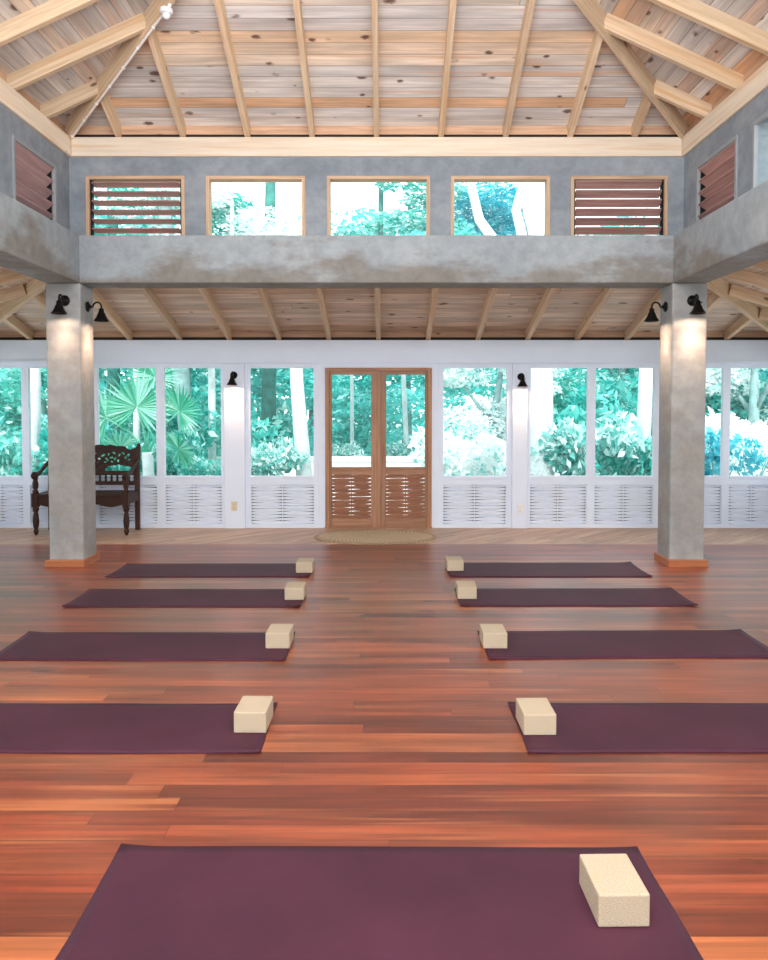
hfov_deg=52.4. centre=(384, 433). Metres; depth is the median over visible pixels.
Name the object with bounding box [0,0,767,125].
ceiling
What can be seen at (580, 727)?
yoga mat
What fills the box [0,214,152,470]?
tree
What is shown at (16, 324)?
rafter
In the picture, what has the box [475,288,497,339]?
rafter
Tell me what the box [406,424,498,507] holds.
shrub
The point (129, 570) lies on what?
yoga mat
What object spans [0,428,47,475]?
shrub
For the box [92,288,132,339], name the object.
rafter
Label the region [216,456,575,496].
wall
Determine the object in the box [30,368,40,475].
tree
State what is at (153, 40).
rafter
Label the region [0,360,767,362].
trim
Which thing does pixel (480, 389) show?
tree
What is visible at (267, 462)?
shrub
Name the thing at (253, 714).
block
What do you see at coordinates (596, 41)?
rafter
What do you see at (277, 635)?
block
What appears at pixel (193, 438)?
shrub
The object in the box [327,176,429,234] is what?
window
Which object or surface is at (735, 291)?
rafter
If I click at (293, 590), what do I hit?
block
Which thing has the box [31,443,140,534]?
bench
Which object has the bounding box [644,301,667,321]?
wall sconce
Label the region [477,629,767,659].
yoga mat
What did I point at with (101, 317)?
wall sconce
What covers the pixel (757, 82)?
wall plate
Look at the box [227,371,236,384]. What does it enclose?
wall sconce
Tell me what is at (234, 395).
wall
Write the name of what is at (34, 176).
window
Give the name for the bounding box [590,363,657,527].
window
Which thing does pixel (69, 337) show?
concrete pillar
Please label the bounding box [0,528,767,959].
floor
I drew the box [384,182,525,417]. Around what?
tree
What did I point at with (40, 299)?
rafter
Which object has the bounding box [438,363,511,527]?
window
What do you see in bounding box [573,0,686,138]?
rafter
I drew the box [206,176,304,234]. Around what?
window
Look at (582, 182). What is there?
window
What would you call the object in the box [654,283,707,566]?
concrete pillar
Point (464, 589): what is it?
block
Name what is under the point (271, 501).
window
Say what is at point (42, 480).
window
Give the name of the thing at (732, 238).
concrete beam
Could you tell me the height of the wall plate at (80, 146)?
0.180 m
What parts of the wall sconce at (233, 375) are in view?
lamp shade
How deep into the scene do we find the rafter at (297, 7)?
6.62 m
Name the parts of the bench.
leg, armrest, post, seat, rail, rail, leg, armrest, rail, post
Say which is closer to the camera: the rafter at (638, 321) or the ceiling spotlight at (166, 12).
the ceiling spotlight at (166, 12)
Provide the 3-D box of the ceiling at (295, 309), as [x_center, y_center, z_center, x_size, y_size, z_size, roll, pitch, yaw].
[-0.080,-1.133,2.637,11.300,0.880,15.150,0,2,0]
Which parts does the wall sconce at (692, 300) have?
lamp shade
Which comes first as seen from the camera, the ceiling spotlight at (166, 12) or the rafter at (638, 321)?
the ceiling spotlight at (166, 12)
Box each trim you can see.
[0,55,767,136]
[0,332,767,339]
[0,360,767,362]
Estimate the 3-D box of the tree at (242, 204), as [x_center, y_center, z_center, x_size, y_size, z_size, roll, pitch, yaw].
[-4.682,-1.706,14.450,4.677,6.105,3.041,0,2,-5]
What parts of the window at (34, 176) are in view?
louvre rail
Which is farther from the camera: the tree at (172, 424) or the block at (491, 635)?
the tree at (172, 424)
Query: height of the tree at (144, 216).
9.669 m
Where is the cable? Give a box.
[71,3,170,137]
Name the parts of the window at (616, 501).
louvre panel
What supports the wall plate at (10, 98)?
on the wall at (10, 124)
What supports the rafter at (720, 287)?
attached to the ceiling at (295, 309)
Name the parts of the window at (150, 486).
louvre panel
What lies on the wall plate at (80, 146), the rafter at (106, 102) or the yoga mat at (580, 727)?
the rafter at (106, 102)
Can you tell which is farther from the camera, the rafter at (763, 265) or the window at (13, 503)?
the window at (13, 503)
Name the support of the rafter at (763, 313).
on the wall
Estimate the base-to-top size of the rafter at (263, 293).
0.661 m
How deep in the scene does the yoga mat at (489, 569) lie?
7.09 m
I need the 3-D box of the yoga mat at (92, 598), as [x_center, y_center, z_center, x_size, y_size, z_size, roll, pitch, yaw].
[-1.520,1.279,6.089,1.776,0.017,0.572,0,2,0]
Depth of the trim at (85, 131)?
7.40 m
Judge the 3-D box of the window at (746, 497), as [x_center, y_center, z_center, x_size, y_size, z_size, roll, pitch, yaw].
[4.527,0.155,9.593,0.685,2.020,0.076,0,2,0]
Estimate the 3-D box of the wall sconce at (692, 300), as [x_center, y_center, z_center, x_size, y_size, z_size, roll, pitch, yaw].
[2.848,-1.181,7.130,0.143,0.187,0.206,0,2,0]
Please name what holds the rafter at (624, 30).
on the wall plate at (757, 82)
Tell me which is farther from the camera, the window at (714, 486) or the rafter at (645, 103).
the window at (714, 486)
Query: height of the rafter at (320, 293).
0.661 m
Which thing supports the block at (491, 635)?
on the yoga mat at (735, 643)
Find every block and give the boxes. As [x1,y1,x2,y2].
[234,696,272,732]
[265,624,293,647]
[285,582,305,599]
[296,558,314,572]
[445,556,463,570]
[456,581,476,598]
[480,624,506,647]
[516,698,555,734]
[579,854,649,926]
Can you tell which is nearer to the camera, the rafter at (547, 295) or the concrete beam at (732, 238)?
the concrete beam at (732, 238)
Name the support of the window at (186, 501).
in the wall at (234, 395)
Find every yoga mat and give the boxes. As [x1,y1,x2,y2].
[0,631,294,660]
[0,702,277,753]
[55,843,702,959]
[62,589,306,607]
[105,562,314,577]
[447,561,651,577]
[454,587,697,606]
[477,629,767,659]
[508,702,767,752]
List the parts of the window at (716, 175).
louvre rail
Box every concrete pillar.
[45,283,99,566]
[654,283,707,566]
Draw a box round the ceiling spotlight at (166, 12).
[159,6,172,19]
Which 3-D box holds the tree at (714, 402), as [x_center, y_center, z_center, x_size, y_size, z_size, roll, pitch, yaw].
[8.243,-2.209,19.154,4.648,7.181,6.367,1,2,20]
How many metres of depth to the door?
9.58 m
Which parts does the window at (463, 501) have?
louvre panel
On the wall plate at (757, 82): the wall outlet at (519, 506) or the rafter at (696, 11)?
the rafter at (696, 11)
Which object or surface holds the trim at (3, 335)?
attached to the wall at (234, 395)
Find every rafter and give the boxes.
[0,0,99,46]
[0,270,30,285]
[0,278,45,322]
[0,284,26,302]
[4,314,32,339]
[7,13,145,90]
[33,292,45,310]
[40,79,97,118]
[66,0,175,138]
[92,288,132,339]
[100,92,121,136]
[139,288,181,339]
[147,29,185,136]
[198,288,231,339]
[214,0,250,136]
[257,288,280,339]
[293,0,314,136]
[316,288,330,339]
[372,0,378,136]
[375,288,380,339]
[426,288,438,339]
[438,0,456,136]
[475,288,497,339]
[503,0,535,136]
[525,288,556,339]
[567,29,602,136]
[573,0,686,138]
[575,288,615,339]
[604,13,743,90]
[624,288,660,339]
[631,93,651,136]
[648,0,767,55]
[654,79,711,118]
[707,277,767,331]
[707,292,721,312]
[722,269,767,289]
[724,315,751,339]
[728,284,767,306]
[752,259,767,270]
[758,308,767,320]
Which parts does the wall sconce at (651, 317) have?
lamp shade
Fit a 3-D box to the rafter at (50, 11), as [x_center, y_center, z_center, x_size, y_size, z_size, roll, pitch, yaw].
[-2.167,-3.176,5.658,1.775,0.888,0.048,0,2,0]
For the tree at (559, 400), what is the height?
6.575 m
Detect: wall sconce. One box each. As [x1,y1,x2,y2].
[51,294,69,314]
[85,302,108,321]
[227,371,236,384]
[517,373,527,386]
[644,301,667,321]
[687,294,705,314]
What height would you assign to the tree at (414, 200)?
6.143 m
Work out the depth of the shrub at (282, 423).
15.27 m
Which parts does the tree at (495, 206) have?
crown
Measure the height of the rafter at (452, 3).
1.153 m
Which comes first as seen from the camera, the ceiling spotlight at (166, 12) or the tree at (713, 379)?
the ceiling spotlight at (166, 12)
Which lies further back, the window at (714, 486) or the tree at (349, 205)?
the tree at (349, 205)
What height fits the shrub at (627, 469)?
1.571 m
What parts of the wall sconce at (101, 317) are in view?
lamp shade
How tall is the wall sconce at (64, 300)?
0.187 m
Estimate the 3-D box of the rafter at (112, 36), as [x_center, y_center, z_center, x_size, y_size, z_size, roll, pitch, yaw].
[-2.473,-3.060,6.272,1.165,0.613,0.048,0,2,0]
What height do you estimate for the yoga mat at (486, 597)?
0.017 m
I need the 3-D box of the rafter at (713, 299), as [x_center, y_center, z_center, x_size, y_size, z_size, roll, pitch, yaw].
[3.580,-1.354,8.923,0.055,0.468,1.349,0,2,0]
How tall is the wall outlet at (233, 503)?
0.116 m
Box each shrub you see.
[0,411,118,475]
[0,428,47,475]
[38,430,167,475]
[132,427,206,475]
[175,454,256,475]
[194,396,293,464]
[251,435,310,475]
[332,441,366,455]
[386,440,423,455]
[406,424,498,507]
[450,430,548,475]
[530,409,645,475]
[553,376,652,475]
[576,436,651,475]
[704,426,766,475]
[705,407,767,475]
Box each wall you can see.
[0,103,69,229]
[0,340,767,527]
[69,157,683,234]
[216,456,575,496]
[683,88,767,229]
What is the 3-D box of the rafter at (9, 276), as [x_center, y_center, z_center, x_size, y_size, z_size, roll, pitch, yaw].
[-4.140,-1.394,7.606,1.960,0.638,0.055,0,2,0]
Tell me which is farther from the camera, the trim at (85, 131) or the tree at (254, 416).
the tree at (254, 416)
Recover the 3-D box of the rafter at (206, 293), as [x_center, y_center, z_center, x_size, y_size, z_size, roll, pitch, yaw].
[-1.910,-1.439,8.575,0.055,0.661,2.040,0,2,0]
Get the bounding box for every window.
[0,363,26,527]
[12,135,56,222]
[24,363,47,527]
[86,176,184,234]
[94,363,160,527]
[160,363,224,527]
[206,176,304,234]
[245,363,318,527]
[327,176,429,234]
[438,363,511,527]
[451,176,549,234]
[527,363,591,527]
[570,176,667,234]
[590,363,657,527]
[656,363,726,527]
[695,135,737,221]
[725,363,767,527]
[751,111,767,188]
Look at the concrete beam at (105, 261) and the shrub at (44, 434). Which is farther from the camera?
the shrub at (44, 434)
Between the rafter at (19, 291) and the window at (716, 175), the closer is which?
the window at (716, 175)
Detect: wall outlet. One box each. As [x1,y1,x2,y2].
[231,501,236,510]
[517,504,522,512]
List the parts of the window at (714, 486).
louvre panel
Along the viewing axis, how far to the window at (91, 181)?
7.40 m
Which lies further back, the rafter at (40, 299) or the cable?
the rafter at (40, 299)
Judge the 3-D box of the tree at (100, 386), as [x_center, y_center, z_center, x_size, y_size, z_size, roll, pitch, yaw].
[-12.145,-3.829,32.942,11.693,10.000,7.603,1,2,33]
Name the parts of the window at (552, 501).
louvre panel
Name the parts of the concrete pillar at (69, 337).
trim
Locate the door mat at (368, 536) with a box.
[314,529,435,544]
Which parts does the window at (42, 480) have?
louvre panel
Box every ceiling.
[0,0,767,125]
[0,266,767,331]
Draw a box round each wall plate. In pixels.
[0,78,71,156]
[71,137,681,156]
[681,61,767,156]
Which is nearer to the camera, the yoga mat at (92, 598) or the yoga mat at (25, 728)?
the yoga mat at (25, 728)
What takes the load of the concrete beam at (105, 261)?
on the concrete pillar at (69, 337)
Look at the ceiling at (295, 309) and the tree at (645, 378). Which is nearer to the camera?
the ceiling at (295, 309)
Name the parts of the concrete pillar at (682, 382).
trim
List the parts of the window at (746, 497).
louvre panel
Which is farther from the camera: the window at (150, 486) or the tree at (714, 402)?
the tree at (714, 402)
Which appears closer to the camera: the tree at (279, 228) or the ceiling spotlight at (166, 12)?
the ceiling spotlight at (166, 12)
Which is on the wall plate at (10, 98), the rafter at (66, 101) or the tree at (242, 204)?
the rafter at (66, 101)
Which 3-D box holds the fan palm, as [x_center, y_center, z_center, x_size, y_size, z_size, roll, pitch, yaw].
[-3.662,0.045,11.750,1.973,2.761,0.754,0,2,0]
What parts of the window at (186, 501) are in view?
louvre panel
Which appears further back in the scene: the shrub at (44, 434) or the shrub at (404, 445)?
the shrub at (404, 445)
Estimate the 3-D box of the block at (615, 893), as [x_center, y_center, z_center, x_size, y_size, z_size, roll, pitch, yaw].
[0.683,1.364,2.336,0.149,0.096,0.208,0,2,-1]
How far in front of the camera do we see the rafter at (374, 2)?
6.62 m
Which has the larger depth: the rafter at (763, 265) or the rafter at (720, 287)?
the rafter at (720, 287)
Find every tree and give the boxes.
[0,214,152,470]
[0,368,21,431]
[6,373,20,431]
[11,369,152,446]
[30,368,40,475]
[46,224,293,448]
[94,187,258,444]
[94,206,347,451]
[101,182,344,234]
[105,234,292,470]
[107,188,119,470]
[156,189,200,475]
[193,226,420,455]
[208,368,215,460]
[261,182,275,450]
[286,182,311,475]
[293,220,482,441]
[331,182,467,234]
[332,204,509,455]
[348,204,353,442]
[378,184,383,234]
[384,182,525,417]
[394,204,408,452]
[411,215,659,440]
[418,368,566,470]
[466,182,553,475]
[553,368,737,455]
[632,226,767,473]
[634,189,658,475]
[706,368,767,475]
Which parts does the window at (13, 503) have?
louvre panel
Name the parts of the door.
louvre panel, louvre panel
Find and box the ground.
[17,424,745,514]
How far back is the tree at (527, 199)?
12.33 m
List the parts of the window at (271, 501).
louvre panel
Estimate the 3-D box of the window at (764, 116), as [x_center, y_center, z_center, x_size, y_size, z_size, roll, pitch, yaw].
[2.829,-2.076,5.571,0.032,0.580,0.820,0,2,0]
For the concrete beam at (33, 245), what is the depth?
6.38 m
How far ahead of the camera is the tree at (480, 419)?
15.29 m
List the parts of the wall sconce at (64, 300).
lamp shade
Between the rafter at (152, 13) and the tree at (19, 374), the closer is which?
the rafter at (152, 13)
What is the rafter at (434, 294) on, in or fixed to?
on the wall at (234, 395)
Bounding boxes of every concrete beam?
[0,192,79,282]
[79,235,673,287]
[673,180,767,282]
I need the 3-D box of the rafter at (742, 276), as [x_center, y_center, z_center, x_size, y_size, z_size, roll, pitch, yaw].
[3.980,-1.394,7.606,1.960,0.638,0.055,0,2,0]
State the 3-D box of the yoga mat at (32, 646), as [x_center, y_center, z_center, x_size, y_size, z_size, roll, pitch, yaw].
[-1.470,1.324,4.869,1.766,0.014,0.573,0,2,0]
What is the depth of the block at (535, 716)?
3.54 m
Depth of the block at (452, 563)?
7.06 m
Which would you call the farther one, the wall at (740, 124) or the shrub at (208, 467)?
the shrub at (208, 467)
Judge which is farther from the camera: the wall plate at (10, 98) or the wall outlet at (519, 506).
the wall outlet at (519, 506)
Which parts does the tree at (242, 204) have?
crown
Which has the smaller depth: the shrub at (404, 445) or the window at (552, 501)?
the window at (552, 501)
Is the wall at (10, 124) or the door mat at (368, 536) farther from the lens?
the door mat at (368, 536)
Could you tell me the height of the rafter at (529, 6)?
0.878 m
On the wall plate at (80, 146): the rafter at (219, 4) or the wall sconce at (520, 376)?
the rafter at (219, 4)
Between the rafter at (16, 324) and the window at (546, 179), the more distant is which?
the rafter at (16, 324)
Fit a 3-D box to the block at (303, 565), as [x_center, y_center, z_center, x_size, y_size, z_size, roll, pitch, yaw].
[-0.723,1.199,7.076,0.149,0.096,0.208,0,2,0]
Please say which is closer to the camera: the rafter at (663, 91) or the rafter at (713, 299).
the rafter at (663, 91)
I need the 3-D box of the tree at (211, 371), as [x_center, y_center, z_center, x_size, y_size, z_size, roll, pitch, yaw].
[-3.351,-2.023,14.938,0.204,6.701,0.157,0,2,0]
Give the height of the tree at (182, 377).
6.724 m
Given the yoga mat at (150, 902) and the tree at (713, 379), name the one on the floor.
the yoga mat at (150, 902)
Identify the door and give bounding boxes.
[325,368,431,527]
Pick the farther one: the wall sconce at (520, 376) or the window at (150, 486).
the window at (150, 486)
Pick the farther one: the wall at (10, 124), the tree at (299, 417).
the tree at (299, 417)
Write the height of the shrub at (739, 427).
1.864 m
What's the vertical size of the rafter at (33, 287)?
0.700 m
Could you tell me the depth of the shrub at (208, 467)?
12.04 m
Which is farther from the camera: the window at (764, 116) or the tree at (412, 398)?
the tree at (412, 398)
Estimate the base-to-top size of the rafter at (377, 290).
0.661 m
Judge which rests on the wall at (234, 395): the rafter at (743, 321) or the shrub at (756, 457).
the rafter at (743, 321)
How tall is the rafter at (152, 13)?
1.470 m
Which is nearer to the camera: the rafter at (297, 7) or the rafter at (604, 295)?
the rafter at (297, 7)
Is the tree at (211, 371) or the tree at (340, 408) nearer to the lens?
the tree at (211, 371)
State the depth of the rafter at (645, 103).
7.16 m
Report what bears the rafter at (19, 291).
on the wall
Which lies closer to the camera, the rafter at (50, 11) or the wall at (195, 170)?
the rafter at (50, 11)
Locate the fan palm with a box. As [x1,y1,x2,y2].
[99,368,204,475]
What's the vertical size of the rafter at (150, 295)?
0.661 m

